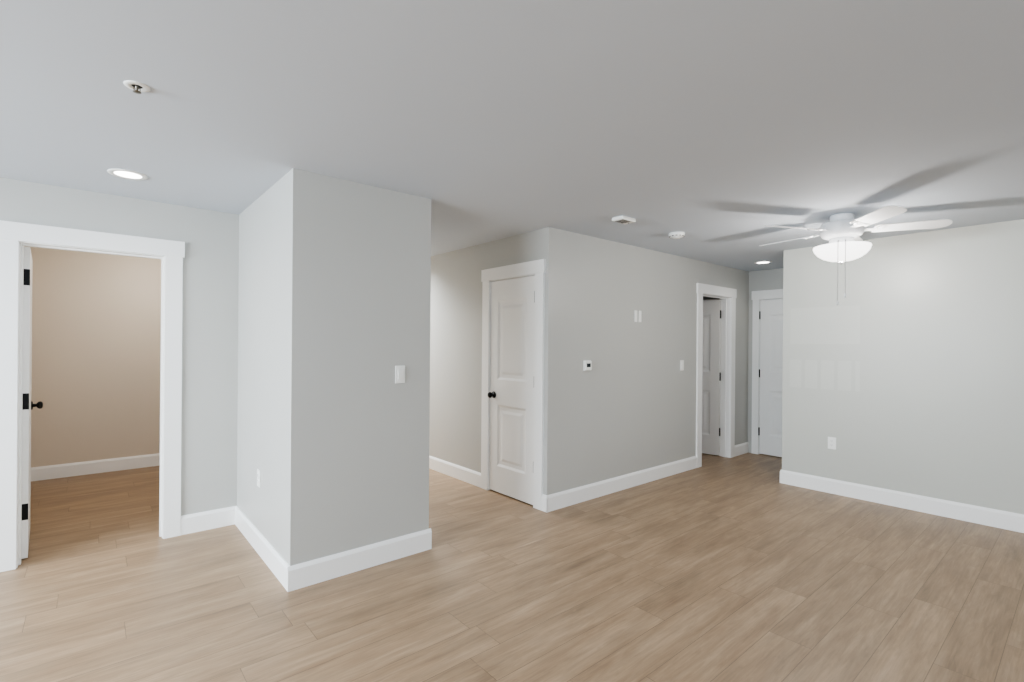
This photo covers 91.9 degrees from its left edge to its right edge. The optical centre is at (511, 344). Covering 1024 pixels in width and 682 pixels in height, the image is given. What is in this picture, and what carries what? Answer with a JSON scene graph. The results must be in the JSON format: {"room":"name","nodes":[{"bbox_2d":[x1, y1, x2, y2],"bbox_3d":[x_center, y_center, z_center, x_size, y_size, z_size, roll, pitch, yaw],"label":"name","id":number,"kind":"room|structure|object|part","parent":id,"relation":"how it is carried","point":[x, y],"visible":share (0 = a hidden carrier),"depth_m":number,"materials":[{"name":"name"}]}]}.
{"room":"empty living room","nodes":[
{"label":"empty living room","id":0,"kind":"room"},
{"bbox_2d":[25,246,160,466],"bbox_3d":[-3.679,0.181,6.144,3.620,2.440,0.120,0,0,-40],"label":"wall","id":1,"kind":"structure","parent":0,"point":[96,347],"depth_m":5.35,"materials":[{"name":"beige paint"}]},
{"bbox_2d":[31,453,159,480],"bbox_3d":[-4.098,1.328,5.708,2.130,0.140,0.015,0,0,-40],"label":"baseboard","id":2,"kind":"structure","parent":1,"relation":"attached to","point":[82,468],"depth_m":5.33,"materials":[{"name":"white wood"}]},
{"bbox_2d":[0,177,238,515],"bbox_3d":[-3.921,0.179,2.502,4.500,2.440,0.120,0,0,-40],"label":"wall","id":3,"kind":"structure","parent":0,"point":[210,289],"depth_m":3.74,"materials":[{"name":"grey paint"}]},
{"bbox_2d":[21,247,42,558],"bbox_3d":[-3.411,0.376,3.479,0.165,2.030,0.784,0,0,-43],"label":"door","id":4,"kind":"structure","parent":3,"relation":"in","point":[28,405],"depth_m":3.23,"materials":[{"name":"white painted wood"},{"name":"black metal"}]},
{"bbox_2d":[0,220,184,571],"bbox_3d":[-2.860,0.323,3.404,0.991,2.170,0.166,0,0,-40],"label":"door frame","id":5,"kind":"structure","parent":3,"relation":"attached to","point":[16,238],"depth_m":3.22,"materials":[{"name":"white wood"}]},
{"bbox_2d":[181,506,232,534],"bbox_3d":[-2.325,1.342,3.775,0.343,0.140,0.015,0,0,-40],"label":"baseboard","id":6,"kind":"structure","parent":3,"relation":"attached to","point":[201,521],"depth_m":3.77,"materials":[{"name":"white wood"}]},
{"bbox_2d":[237,168,430,565],"bbox_3d":[-1.408,0.199,3.729,0.920,2.440,1.500,0,0,-40],"label":"wall","id":7,"kind":"structure","parent":0,"point":[334,306],"depth_m":3.14,"materials":[{"name":"grey paint"}]},
{"bbox_2d":[257,469,259,487],"bbox_3d":[-1.739,0.916,3.394,0.009,0.118,0.072,0,0,-40],"label":"outlet","id":8,"kind":"object","parent":7,"relation":"attached to","point":[258,477],"visible":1,"depth_m":3.38,"materials":[{"name":"white plastic"}]},
{"bbox_2d":[233,506,296,591],"bbox_3d":[-1.730,1.346,3.375,0.015,0.140,1.395,0,0,-40],"label":"baseboard","id":9,"kind":"structure","parent":7,"relation":"attached to","point":[286,574],"depth_m":3.17,"materials":[{"name":"white wood"}]},
{"bbox_2d":[297,528,431,588],"bbox_3d":[-0.935,1.353,3.145,0.900,0.140,0.015,0,0,-40],"label":"baseboard","id":10,"kind":"structure","parent":7,"relation":"attached to","point":[304,574],"depth_m":3.12,"materials":[{"name":"white wood"}]},
{"bbox_2d":[395,365,404,382],"bbox_3d":[-0.744,0.199,3.301,0.072,0.118,0.014,0,0,-40],"label":"light switch","id":11,"kind":"object","parent":7,"relation":"attached to","point":[399,374],"visible":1,"depth_m":3.30,"materials":[{"name":"white plastic"}]},
{"bbox_2d":[429,227,558,494],"bbox_3d":[-0.969,0.202,5.839,0.120,2.440,4.090,0,0,-40],"label":"wall","id":12,"kind":"structure","parent":0,"point":[455,360],"depth_m":5.13,"materials":[{"name":"grey paint"}]},
{"bbox_2d":[429,456,480,487],"bbox_3d":[-1.288,1.350,6.101,0.015,0.140,3.050,0,0,-40],"label":"baseboard","id":13,"kind":"structure","parent":12,"relation":"attached to","point":[464,474],"depth_m":5.28,"materials":[{"name":"white wood"}]},
{"bbox_2d":[488,276,534,504],"bbox_3d":[-0.015,0.403,4.598,0.100,2.030,0.654,0,0,-40],"label":"door","id":14,"kind":"structure","parent":12,"relation":"in","point":[511,394],"depth_m":4.60,"materials":[{"name":"white painted wood"},{"name":"black metal"}]},
{"bbox_2d":[481,259,545,510],"bbox_3d":[0.031,0.345,4.642,0.144,2.170,0.894,0,0,-40],"label":"door frame","id":15,"kind":"structure","parent":12,"relation":"attached to","point":[536,269],"depth_m":4.37,"materials":[{"name":"white wood"}]},
{"bbox_2d":[0,453,1023,681],"bbox_3d":[0.216,1.482,2.559,11.300,0.100,11.000,0,0,-40],"label":"floor","id":16,"kind":"structure","parent":0,"point":[747,567],"depth_m":2.82,"materials":[{"name":"brown wood"}]},
{"bbox_2d":[0,0,1023,271],"bbox_3d":[0.236,-1.055,2.559,11.300,0.146,11.000,0,0,-40],"label":"ceiling","id":17,"kind":"structure","parent":0,"point":[722,132],"depth_m":2.12,"materials":[{"name":"paint"}]},
{"bbox_2d":[107,168,147,179],"bbox_3d":[-2.318,-1.025,2.989,0.198,0.006,0.198,0,0,-40],"label":"recessed light","id":18,"kind":"object","parent":17,"relation":"in","point":[128,174],"visible":1,"depth_m":2.98,"materials":[{"name":"white"}]},
{"bbox_2d":[612,215,635,223],"bbox_3d":[0.887,-0.987,3.924,0.170,0.032,0.110,0,0,-40],"label":"detector","id":19,"kind":"object","parent":17,"relation":"attached to","point":[622,219],"visible":1,"depth_m":3.89,"materials":[{"name":"white plastic"}]},
{"bbox_2d":[669,232,684,238],"bbox_3d":[1.476,-0.975,4.436,0.138,0.047,0.138,0,0,-40],"label":"smoke detector","id":20,"kind":"object","parent":17,"relation":"attached to","point":[676,235],"visible":1,"depth_m":4.40,"materials":[{"name":"white plastic"}]},
{"bbox_2d":[754,261,771,263],"bbox_3d":[3.011,-0.983,5.935,0.198,0.006,0.198,0,0,-40],"label":"recessed light","id":21,"kind":"object","parent":17,"relation":"in","point":[763,262],"visible":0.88,"depth_m":5.92,"materials":[{"name":"white"}]},
{"bbox_2d":[759,206,952,304],"bbox_3d":[2.535,-0.639,3.836,1.254,0.702,1.260,0,0,-40],"label":"ceiling fan","id":22,"kind":"object","parent":17,"relation":"hanging from","point":[841,233],"visible":1,"depth_m":3.67,"materials":[{"name":"white"}]},
{"bbox_3d":[2.528,-0.696,3.796,0.380,0.120,0.380,0,0,-40],"label":"lamp shade","id":23,"kind":"part","parent":22,"relation":"part of","materials":[{"name":"white glass"}]},
{"bbox_2d":[557,229,748,492],"bbox_3d":[1.802,0.224,5.587,3.780,2.440,0.120,0,0,-40],"label":"wall","id":24,"kind":"structure","parent":0,"point":[626,404],"depth_m":4.97,"materials":[{"name":"grey paint"}]},
{"bbox_2d":[583,360,591,370],"bbox_3d":[0.698,0.196,4.554,0.100,0.100,0.025,0,0,-40],"label":"thermostat","id":25,"kind":"object","parent":24,"relation":"attached to","point":[587,365],"visible":0.98,"depth_m":4.54,"materials":[{"name":"white plastic"}]},
{"bbox_2d":[542,456,696,511],"bbox_3d":[1.225,1.370,5.024,2.455,0.140,0.025,0,0,-40],"label":"baseboard","id":26,"kind":"structure","parent":24,"relation":"attached to","point":[559,500],"depth_m":4.80,"materials":[{"name":"white wood"}]},
{"bbox_2d":[680,360,683,370],"bbox_3d":[1.929,0.235,5.607,0.072,0.118,0.014,0,0,-40],"label":"light switch","id":27,"kind":"object","parent":24,"relation":"attached to","point":[681,365],"visible":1,"depth_m":5.60,"materials":[{"name":"white plastic"}]},
{"bbox_2d":[702,299,720,455],"bbox_3d":[2.445,0.422,6.640,0.747,2.030,0.165,0,0,40],"label":"door","id":28,"kind":"structure","parent":24,"relation":"in","point":[711,376],"depth_m":6.48,"materials":[{"name":"white wood"}]},
{"bbox_2d":[696,283,736,467],"bbox_3d":[2.484,0.364,6.165,0.954,2.170,0.166,0,0,-40],"label":"door frame","id":29,"kind":"structure","parent":24,"relation":"attached to","point":[727,296],"depth_m":6.35,"materials":[{"name":"white wood"}]},
{"bbox_2d":[735,442,748,455],"bbox_3d":[3.030,1.384,6.548,0.410,0.140,0.015,0,0,-40],"label":"baseboard","id":30,"kind":"structure","parent":24,"relation":"attached to","point":[743,448],"depth_m":6.55,"materials":[{"name":"white wood"}]},
{"bbox_2d":[703,296,718,299],"bbox_3d":[2.390,0.229,8.032,0.120,2.440,2.850,0,0,-40],"label":"wall","id":31,"kind":"structure","parent":0,"point":[706,298],"depth_m":7.34,"materials":[{"name":"grey paint"}]},
{"bbox_2d":[748,268,782,452],"bbox_3d":[3.570,0.238,6.332,0.120,2.440,1.030,0,0,-40],"label":"wall","id":32,"kind":"structure","parent":0,"point":[769,279],"depth_m":6.65,"materials":[{"name":"grey paint"}]},
{"bbox_2d":[751,289,782,453],"bbox_3d":[3.536,0.373,6.353,0.144,2.170,0.860,0,0,-40],"label":"door frame","id":33,"kind":"structure","parent":32,"relation":"attached to","point":[758,296],"depth_m":6.58,"materials":[{"name":"white wood"}]},
{"bbox_2d":[758,299,782,456],"bbox_3d":[3.502,0.430,6.295,0.100,2.030,0.714,0,0,-40],"label":"door","id":34,"kind":"structure","parent":32,"relation":"in","point":[771,371],"depth_m":6.46,"materials":[{"name":"white painted wood"},{"name":"black metal"}]},
{"bbox_2d":[782,219,1023,514],"bbox_3d":[4.743,0.247,3.046,0.120,2.440,5.740,0,0,-40],"label":"wall","id":35,"kind":"structure","parent":0,"point":[903,365],"depth_m":4.36,"materials":[{"name":"grey paint"}]},
{"bbox_2d":[828,437,835,449],"bbox_3d":[3.130,0.965,4.842,0.009,0.118,0.072,0,0,-40],"label":"outlet","id":36,"kind":"object","parent":35,"relation":"attached to","point":[831,442],"visible":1,"depth_m":4.84,"materials":[{"name":"white plastic"}]},
{"bbox_2d":[780,469,1023,532],"bbox_3d":[4.630,1.396,3.065,0.015,0.140,5.605,0,0,-40],"label":"baseboard","id":37,"kind":"structure","parent":35,"relation":"attached to","point":[1001,519],"depth_m":4.37,"materials":[{"name":"white wood"}]}
]}

